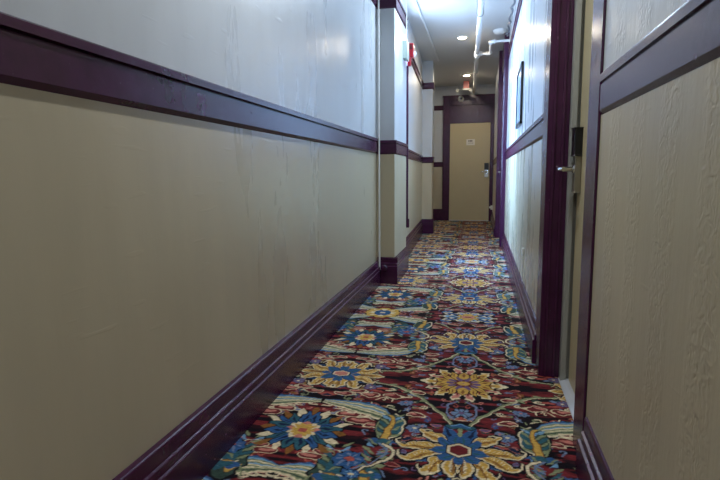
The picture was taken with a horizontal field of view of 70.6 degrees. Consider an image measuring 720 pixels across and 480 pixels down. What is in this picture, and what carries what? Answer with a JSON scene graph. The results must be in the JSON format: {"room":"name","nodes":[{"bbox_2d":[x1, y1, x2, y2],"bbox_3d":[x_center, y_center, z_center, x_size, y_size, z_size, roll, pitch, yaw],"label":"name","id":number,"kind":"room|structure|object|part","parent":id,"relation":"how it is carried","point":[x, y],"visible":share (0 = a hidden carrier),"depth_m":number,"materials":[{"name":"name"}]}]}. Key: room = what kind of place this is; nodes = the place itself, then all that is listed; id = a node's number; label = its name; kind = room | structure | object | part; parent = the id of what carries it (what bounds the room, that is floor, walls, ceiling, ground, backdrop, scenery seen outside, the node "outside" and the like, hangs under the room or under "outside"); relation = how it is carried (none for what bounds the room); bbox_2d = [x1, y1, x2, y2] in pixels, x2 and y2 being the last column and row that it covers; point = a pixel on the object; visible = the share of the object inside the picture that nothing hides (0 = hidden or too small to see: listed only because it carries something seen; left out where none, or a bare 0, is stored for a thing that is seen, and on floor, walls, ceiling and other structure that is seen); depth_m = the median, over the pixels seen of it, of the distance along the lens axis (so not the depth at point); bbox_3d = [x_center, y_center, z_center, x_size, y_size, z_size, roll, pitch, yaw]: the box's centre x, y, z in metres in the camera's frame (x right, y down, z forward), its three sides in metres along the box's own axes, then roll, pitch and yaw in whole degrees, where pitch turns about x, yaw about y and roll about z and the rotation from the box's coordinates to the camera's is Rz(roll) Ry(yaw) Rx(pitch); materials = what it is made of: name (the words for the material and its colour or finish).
{"room":"hotel corridor","nodes":[
{"label":"hotel corridor","id":0,"kind":"room"},
{"bbox_2d":[0,0,376,479],"bbox_3d":[-0.589,-0.607,1.622,0.120,2.740,6.210,1,8,13],"label":"wall","id":1,"kind":"structure","parent":0,"point":[148,259],"depth_m":1.48,"materials":[{"name":"paint"}]},
{"bbox_2d":[0,11,377,153],"bbox_3d":[-0.541,-0.438,1.529,0.022,0.128,6.010,1,8,13],"label":"trim","id":2,"kind":"structure","parent":1,"relation":"attached to","point":[35,56],"depth_m":1.32,"materials":[{"name":"paint"}]},
{"bbox_2d":[112,261,380,479],"bbox_3d":[-0.521,0.664,1.669,0.044,0.205,6.010,1,8,13],"label":"baseboard","id":3,"kind":"structure","parent":1,"relation":"attached to","point":[189,451],"depth_m":1.93,"materials":[{"name":"paint"}]},
{"bbox_2d":[202,220,577,479],"bbox_3d":[0.760,0.371,4.661,1.623,0.001,12.450,1,8,13],"label":"floor","id":4,"kind":"structure","parent":0,"point":[433,376],"depth_m":2.24,"materials":[{"name":"carpet"}]},
{"bbox_2d":[378,0,379,266],"bbox_3d":[0.164,-0.969,4.378,0.016,2.740,0.016,1,8,13],"label":"pipe","id":5,"kind":"object","parent":4,"relation":"on","point":[378,0],"visible":0.86,"depth_m":4.37,"materials":[{"name":"white metal"}]},
{"bbox_2d":[376,0,405,256],"bbox_3d":[0.277,-1.016,4.735,0.210,2.740,0.700,1,8,13],"label":"wall pier","id":6,"kind":"object","parent":4,"relation":"on","point":[392,29],"visible":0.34,"depth_m":4.45,"materials":[{"name":"paint"}]},
{"bbox_2d":[376,0,407,28],"bbox_3d":[0.301,-2.045,4.586,0.172,0.120,0.718,1,8,13],"label":"trim","id":7,"kind":"structure","parent":6,"relation":"attached to","point":[383,4],"depth_m":4.29,"materials":[{"name":"paint"}]},
{"bbox_2d":[377,140,407,156],"bbox_3d":[0.312,-0.848,4.740,0.172,0.120,0.718,1,8,13],"label":"trim","id":8,"kind":"structure","parent":6,"relation":"attached to","point":[396,147],"depth_m":4.41,"materials":[{"name":"paint"}]},
{"bbox_2d":[377,247,408,283],"bbox_3d":[0.325,0.228,4.872,0.183,0.238,0.728,1,8,13],"label":"baseboard","id":9,"kind":"object","parent":6,"relation":"attached to","point":[397,267],"visible":0.88,"depth_m":4.54,"materials":[{"name":"paint"}]},
{"bbox_2d":[380,264,387,271],"bbox_3d":[0.214,0.250,4.504,0.068,0.068,0.056,1,8,13],"label":"bumper cover","id":10,"kind":"object","parent":9,"relation":"attached to","point":[383,267],"visible":1,"depth_m":4.48,"materials":[{"name":"paint"}]},
{"bbox_2d":[403,0,408,61],"bbox_3d":[0.432,-2.045,4.750,0.041,0.705,0.150,1,8,13],"label":"junction box","id":11,"kind":"object","parent":6,"relation":"attached to","point":[405,42],"visible":1,"depth_m":4.74,"materials":[{"name":"white metal"}]},
{"bbox_3d":[0.450,-1.779,4.780,0.004,0.170,0.150,1,8,13],"label":"plate","id":12,"kind":"part","parent":11,"relation":"part of","materials":[{"name":"white plastic"}]},
{"bbox_2d":[406,66,408,227],"bbox_3d":[0.474,-0.916,5.085,0.040,1.590,0.039,1,8,13],"label":"conduit","id":13,"kind":"object","parent":6,"relation":"attached to","point":[407,67],"visible":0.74,"depth_m":5.05,"materials":[{"name":"paint"}]},
{"bbox_2d":[407,43,416,66],"bbox_3d":[0.505,-1.812,4.975,0.099,0.215,0.070,1,8,13],"label":"fire alarm","id":14,"kind":"object","parent":6,"relation":"attached to","point":[412,53],"visible":0.82,"depth_m":4.95,"materials":[{"name":"red plastic"}]},
{"bbox_2d":[422,61,433,218],"bbox_3d":[0.986,-1.483,8.319,0.415,2.740,0.220,1,8,13],"label":"wall pier","id":15,"kind":"object","parent":4,"relation":"on","point":[428,66],"visible":0.34,"depth_m":8.17,"materials":[{"name":"paint"}]},
{"bbox_2d":[422,218,434,233],"bbox_3d":[1.129,-0.238,8.433,0.193,0.238,0.248,1,8,13],"label":"baseboard","id":16,"kind":"object","parent":15,"relation":"attached to","point":[428,224],"visible":0.88,"depth_m":8.32,"materials":[{"name":"paint"}]},
{"bbox_2d":[423,82,434,90],"bbox_3d":[1.105,-2.456,8.154,0.182,0.100,0.238,1,8,13],"label":"trim","id":17,"kind":"structure","parent":15,"relation":"attached to","point":[430,85],"depth_m":8.05,"materials":[{"name":"paint"}]},
{"bbox_2d":[406,19,422,236],"bbox_3d":[0.639,-1.268,6.673,0.120,2.740,3.378,1,7,11],"label":"wall","id":18,"kind":"structure","parent":0,"point":[415,89],"depth_m":6.89,"materials":[{"name":"paint"}]},
{"bbox_2d":[406,219,422,254],"bbox_3d":[0.717,-0.023,6.792,0.028,0.238,3.224,1,7,11],"label":"baseboard","id":19,"kind":"structure","parent":18,"relation":"attached to","point":[413,237],"depth_m":6.78,"materials":[{"name":"paint"}]},
{"bbox_2d":[408,149,422,162],"bbox_3d":[0.777,-1.150,7.029,0.019,0.112,2.453,1,7,11],"label":"trim","id":20,"kind":"structure","parent":18,"relation":"attached to","point":[412,155],"depth_m":6.75,"materials":[{"name":"paint"}]},
{"bbox_2d":[411,58,423,88],"bbox_3d":[0.770,-2.289,6.881,0.025,0.100,2.453,1,7,11],"label":"trim","id":21,"kind":"structure","parent":18,"relation":"attached to","point":[413,63],"depth_m":6.91,"materials":[{"name":"paint"}]},
{"bbox_2d":[422,157,434,162],"bbox_3d":[1.116,-1.306,8.302,0.182,0.100,0.238,1,8,13],"label":"trim","id":22,"kind":"structure","parent":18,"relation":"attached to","point":[425,159],"depth_m":8.20,"materials":[{"name":"paint"}]},
{"bbox_2d":[407,0,514,86],"bbox_3d":[0.733,-2.393,4.280,1.850,0.100,12.640,1,8,13],"label":"ceiling","id":23,"kind":"structure","parent":0,"point":[445,20],"depth_m":6.52,"materials":[{"name":"paint"}]},
{"bbox_2d":[414,0,438,61],"bbox_3d":[0.732,-2.537,5.884,0.030,0.024,4.330,1,8,13],"label":"conduit","id":24,"kind":"object","parent":23,"relation":"attached to","point":[415,1],"visible":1,"depth_m":6.12,"materials":[{"name":"white plastic"}]},
{"bbox_2d":[458,96,463,101],"bbox_3d":[2.033,-2.850,10.244,0.123,0.123,0.076,1,8,13],"label":"dome camera","id":25,"kind":"object","parent":23,"relation":"attached to","point":[460,98],"visible":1,"depth_m":10.23,"materials":[{"name":"white plastic"}]},
{"bbox_2d":[456,36,467,38],"bbox_3d":[1.335,-2.645,6.642,0.164,0.012,0.164,1,8,13],"label":"recessed light","id":26,"kind":"object","parent":23,"relation":"in","point":[457,37],"visible":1,"depth_m":6.61,"materials":[{"name":"white plastic"}]},
{"bbox_2d":[455,81,472,92],"bbox_3d":[2.005,-2.953,9.791,0.326,0.209,0.065,1,8,13],"label":"exit sign","id":27,"kind":"object","parent":23,"relation":"hanging from","point":[465,83],"visible":1,"depth_m":9.78,"materials":[{"name":"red plastic"}]},
{"bbox_3d":[2.047,-2.990,9.783,0.110,0.135,0.016,1,8,13],"label":"sign panel","id":28,"kind":"part","parent":27,"relation":"part of","materials":[{"name":"red plastic"}]},
{"bbox_2d":[473,0,509,92],"bbox_3d":[1.645,-2.522,6.324,0.427,0.182,7.993,1,7,12],"label":"pipe","id":29,"kind":"object","parent":23,"relation":"hanging from","point":[480,3],"visible":1,"depth_m":6.31,"materials":[{"name":"white metal"}]},
{"bbox_2d":[493,28,506,34],"bbox_3d":[1.746,-2.596,6.342,0.170,0.042,0.170,1,8,13],"label":"smoke detector","id":30,"kind":"object","parent":23,"relation":"attached to","point":[500,31],"visible":1,"depth_m":6.29,"materials":[{"name":"white plastic"}]},
{"bbox_2d":[433,84,494,215],"bbox_3d":[2.172,-1.775,10.505,1.740,2.740,0.120,1,8,13],"label":"wall","id":31,"kind":"structure","parent":0,"point":[439,92],"depth_m":10.50,"materials":[{"name":"paint"}]},
{"bbox_2d":[433,209,441,219],"bbox_3d":[1.582,-0.538,10.732,0.300,0.238,0.028,1,8,13],"label":"baseboard","id":32,"kind":"structure","parent":31,"relation":"attached to","point":[437,213],"depth_m":10.71,"materials":[{"name":"paint"}]},
{"bbox_2d":[433,162,442,166],"bbox_3d":[1.574,-1.575,10.604,0.300,0.103,0.018,1,8,13],"label":"trim","id":33,"kind":"structure","parent":31,"relation":"attached to","point":[435,164],"depth_m":10.59,"materials":[{"name":"paint"}]},
{"bbox_2d":[434,105,442,110],"bbox_3d":[1.564,-2.714,10.457,0.300,0.095,0.018,1,8,13],"label":"trim","id":34,"kind":"structure","parent":31,"relation":"attached to","point":[436,108],"depth_m":10.44,"materials":[{"name":"paint"}]},
{"bbox_2d":[442,94,494,220],"bbox_3d":[2.202,-1.664,10.398,1.032,2.545,0.120,1,8,13],"label":"door","id":35,"kind":"structure","parent":31,"relation":"in","point":[467,182],"depth_m":10.41,"materials":[{"name":"beige paint"}]},
{"bbox_2d":[466,139,474,144],"bbox_3d":[2.254,-1.994,10.354,0.170,0.120,0.007,1,8,13],"label":"notice","id":36,"kind":"object","parent":35,"relation":"attached to","point":[468,141],"visible":1,"depth_m":10.35,"materials":[{"name":"white paper"}]},
{"bbox_3d":[2.241,-2.561,10.308,0.812,0.372,0.050,1,8,13],"label":"transom panel","id":37,"kind":"part","parent":35,"relation":"part of","materials":[{"name":"paint"}]},
{"bbox_2d":[492,62,498,218],"bbox_3d":[2.462,-1.581,8.973,0.140,2.740,2.750,1,8,13],"label":"wall","id":38,"kind":"structure","parent":0,"point":[497,76],"depth_m":8.95,"materials":[{"name":"paint"}]},
{"bbox_2d":[491,212,494,236],"bbox_3d":[2.389,-0.324,9.145,0.028,0.205,2.710,1,8,13],"label":"baseboard","id":39,"kind":"structure","parent":38,"relation":"attached to","point":[492,216],"depth_m":8.56,"materials":[{"name":"paint"}]},
{"bbox_2d":[504,0,547,313],"bbox_3d":[1.456,-0.994,4.486,0.120,2.740,4.380,1,8,13],"label":"wall","id":40,"kind":"structure","parent":0,"point":[524,168],"depth_m":3.52,"materials":[{"name":"paint"}]},
{"bbox_2d":[506,0,515,36],"bbox_3d":[1.566,-2.374,5.248,0.046,0.077,2.253,1,8,13],"label":"conduit","id":41,"kind":"object","parent":40,"relation":"attached to","point":[514,2],"visible":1,"depth_m":5.43,"materials":[{"name":"white metal"}]},
{"bbox_2d":[508,0,522,58],"bbox_3d":[1.380,-2.066,4.359,0.015,0.100,4.290,1,8,13],"label":"trim","id":42,"kind":"structure","parent":40,"relation":"attached to","point":[519,1],"depth_m":5.10,"materials":[{"name":"paint"}]},
{"bbox_2d":[501,232,535,363],"bbox_3d":[1.392,0.262,4.661,0.032,0.205,4.290,1,8,13],"label":"baseboard","id":43,"kind":"structure","parent":40,"relation":"attached to","point":[527,315],"depth_m":3.37,"materials":[{"name":"paint"}]},
{"bbox_2d":[515,61,523,128],"bbox_3d":[1.330,-1.191,4.242,0.020,0.475,0.540,1,8,13],"label":"picture frame","id":44,"kind":"object","parent":40,"relation":"attached to","point":[520,74],"visible":1,"depth_m":4.15,"materials":[{"name":"white glass"}]},
{"bbox_2d":[517,70,520,122],"bbox_3d":[1.334,-1.191,4.241,0.012,0.425,0.490,1,8,13],"label":"picture","id":45,"kind":"object","parent":44,"relation":"attached to","point":[519,71],"depth_m":4.25},
{"bbox_2d":[522,248,523,280],"bbox_3d":[1.152,0.175,3.603,0.014,0.238,0.040,1,8,13],"label":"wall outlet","id":46,"kind":"object","parent":40,"relation":"attached to","point":[522,248],"visible":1,"depth_m":3.60,"materials":[{"name":"white plastic"}]},
{"bbox_2d":[505,113,543,158],"bbox_3d":[1.391,-0.830,4.518,0.015,0.117,4.290,1,8,13],"label":"trim","id":47,"kind":"structure","parent":40,"relation":"attached to","point":[533,134],"depth_m":3.32,"materials":[{"name":"paint"}]},
{"bbox_2d":[586,0,719,479],"bbox_3d":[0.411,-0.398,-0.068,0.120,2.740,3.360,1,8,13],"label":"wall","id":48,"kind":"structure","parent":0,"point":[653,404],"depth_m":1.02,"materials":[{"name":"paint"}]},
{"bbox_2d":[575,417,613,479],"bbox_3d":[0.341,0.871,0.074,0.028,0.188,3.280,1,8,13],"label":"baseboard","id":49,"kind":"structure","parent":48,"relation":"attached to","point":[591,463],"depth_m":1.52,"materials":[{"name":"paint"}]},
{"bbox_2d":[599,0,719,114],"bbox_3d":[0.342,-0.229,-0.063,0.010,0.120,3.295,1,8,13],"label":"trim","id":50,"kind":"structure","parent":48,"relation":"attached to","point":[688,39],"depth_m":0.97,"materials":[{"name":"paint"}]},
{"bbox_3d":[2.117,-1.337,7.103,0.058,2.740,1.220,1,8,13],"label":"wall","id":51,"kind":"structure","parent":0,"visible":0},
{"bbox_2d":[495,32,509,246],"bbox_3d":[2.011,-1.337,7.118,0.151,2.738,1.140,1,8,13],"label":"door","id":52,"kind":"structure","parent":51,"relation":"in","point":[503,54],"depth_m":6.73,"materials":[{"name":"paint"}]},
{"bbox_3d":[0.970,-0.651,1.859,0.058,2.740,1.200,1,8,13],"label":"wall","id":53,"kind":"structure","parent":0,"visible":0},
{"bbox_2d":[535,0,606,450],"bbox_3d":[0.868,-0.663,1.965,0.186,2.738,0.960,1,8,13],"label":"door","id":54,"kind":"structure","parent":53,"relation":"in","point":[575,38],"depth_m":2.25,"materials":[{"name":"beige paint"}]},
{"bbox_3d":[0.957,-0.712,2.336,0.186,2.738,0.190,1,8,13],"label":"casing","id":55,"kind":"part","parent":54,"relation":"part of","materials":[{"name":"paint"}]},
{"bbox_3d":[0.884,-0.302,2.169,0.078,0.044,0.123,1,8,13],"label":"lever handle","id":56,"kind":"part","parent":54,"relation":"part of","materials":[{"name":"silver metal"}]},
{"bbox_3d":[0.893,-0.453,1.890,0.094,2.340,0.775,1,8,13],"label":"steel frame","id":57,"kind":"part","parent":54,"relation":"part of","materials":[{"name":"beige metal"}]},
{"bbox_3d":[0.938,-0.286,2.199,0.034,0.160,0.078,1,8,13],"label":"lock plate","id":58,"kind":"part","parent":54,"relation":"part of","materials":[{"name":"silver metal"}]},
{"bbox_3d":[0.802,-0.612,1.573,0.131,2.738,0.160,1,8,13],"label":"casing","id":59,"kind":"part","parent":54,"relation":"part of","materials":[{"name":"paint"}]}
]}

